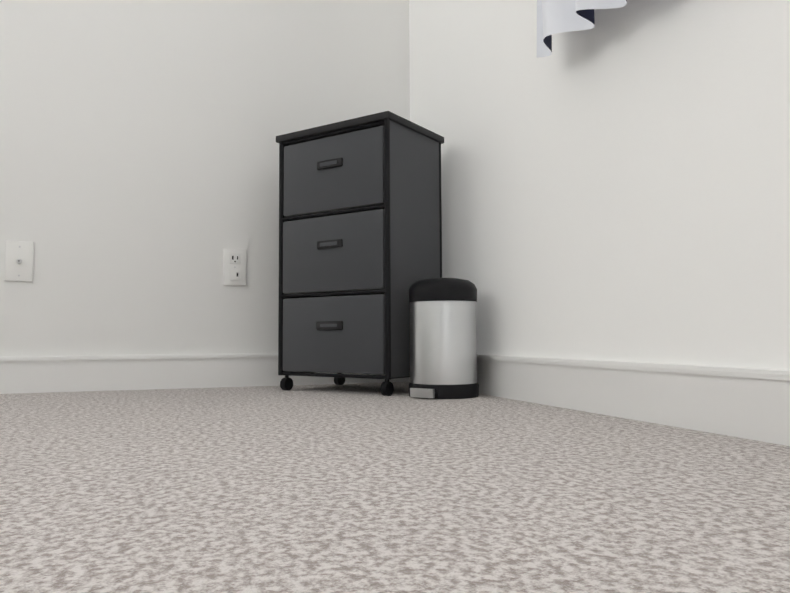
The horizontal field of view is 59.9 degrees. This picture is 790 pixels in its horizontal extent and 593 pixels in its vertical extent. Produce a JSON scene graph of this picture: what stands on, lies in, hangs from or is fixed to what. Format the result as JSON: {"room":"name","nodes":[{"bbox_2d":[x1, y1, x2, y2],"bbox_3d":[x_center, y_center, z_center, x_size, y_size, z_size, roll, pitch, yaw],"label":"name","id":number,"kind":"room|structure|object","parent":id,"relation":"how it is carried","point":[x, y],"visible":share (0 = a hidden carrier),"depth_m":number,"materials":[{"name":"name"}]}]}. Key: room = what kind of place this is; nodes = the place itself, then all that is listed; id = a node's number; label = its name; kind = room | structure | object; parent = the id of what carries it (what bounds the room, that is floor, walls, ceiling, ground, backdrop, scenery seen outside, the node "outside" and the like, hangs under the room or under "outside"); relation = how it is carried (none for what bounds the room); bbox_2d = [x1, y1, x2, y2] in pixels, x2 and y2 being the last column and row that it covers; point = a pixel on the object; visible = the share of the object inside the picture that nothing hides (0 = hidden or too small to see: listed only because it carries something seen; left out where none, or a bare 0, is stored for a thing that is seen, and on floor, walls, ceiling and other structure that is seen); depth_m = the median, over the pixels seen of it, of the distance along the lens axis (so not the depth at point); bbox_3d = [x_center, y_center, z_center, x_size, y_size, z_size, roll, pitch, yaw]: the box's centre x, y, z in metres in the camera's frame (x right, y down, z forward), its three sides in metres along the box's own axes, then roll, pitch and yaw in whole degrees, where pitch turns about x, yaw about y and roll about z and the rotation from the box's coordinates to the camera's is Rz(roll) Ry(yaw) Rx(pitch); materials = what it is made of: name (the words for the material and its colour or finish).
{"room":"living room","nodes":[
{"label":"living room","id":0,"kind":"room"},
{"bbox_2d":[0,0,409,356],"bbox_3d":[-1.701,-0.973,1.929,3.660,2.500,0.200,1,-3,-20],"label":"wall","id":1,"kind":"structure","parent":0,"point":[139,169],"depth_m":2.14,"materials":[{"name":"white paint"}]},
{"bbox_2d":[5,241,33,281],"bbox_3d":[-1.091,-0.102,1.988,0.071,0.116,0.013,1,-3,-20],"label":"outlet","id":2,"kind":"object","parent":1,"relation":"attached to","point":[19,261],"visible":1,"depth_m":1.99,"materials":[{"name":"white plastic"}]},
{"bbox_2d":[223,249,245,285],"bbox_3d":[-0.514,-0.094,2.200,0.071,0.116,0.010,1,-3,-20],"label":"outlet","id":3,"kind":"object","parent":1,"relation":"attached to","point":[234,266],"visible":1,"depth_m":2.20,"materials":[{"name":"white plastic"}]},
{"bbox_2d":[0,382,789,592],"bbox_3d":[-1.000,0.239,0.248,3.860,0.120,3.700,1,-3,-20],"label":"floor","id":4,"kind":"structure","parent":0,"point":[351,488],"depth_m":0.68,"materials":[{"name":"carpet"}]},
{"bbox_2d":[276,111,443,395],"bbox_3d":[-0.103,-0.104,2.046,0.411,0.760,0.303,-2,-4,34],"label":"drawer cabinet","id":5,"kind":"object","parent":4,"relation":"on","point":[360,229],"visible":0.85,"depth_m":1.92,"materials":[{"name":"black fabric"}]},
{"bbox_2d":[409,278,478,398],"bbox_3d":[0.123,0.107,1.812,0.210,0.312,0.186,1,-3,-20],"label":"trash can","id":6,"kind":"object","parent":4,"relation":"on","point":[443,346],"visible":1,"depth_m":1.74,"materials":[{"name":"silver plastic"}]},
{"bbox_2d":[409,0,789,370],"bbox_3d":[0.712,-1.041,0.951,0.200,2.500,3.700,1,-3,-20],"label":"wall","id":7,"kind":"structure","parent":0,"point":[615,184],"depth_m":1.36,"materials":[{"name":"white paint"}]},
{"bbox_2d":[0,353,789,445],"bbox_3d":[-1.000,0.127,0.254,3.462,0.108,3.302,1,-3,-20],"label":"baseboard","id":8,"kind":"structure","parent":7,"relation":"attached to","point":[749,403],"depth_m":1.50,"materials":[{"name":"white paint"}]},
{"bbox_2d":[537,0,626,57],"bbox_3d":[0.516,-1.295,1.029,0.124,1.577,1.198,1,-3,-20],"label":"curtains","id":9,"kind":"object","parent":7,"relation":"attached to","point":[557,16],"visible":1,"depth_m":1.39,"materials":[{"name":"white fabric"}]}
]}

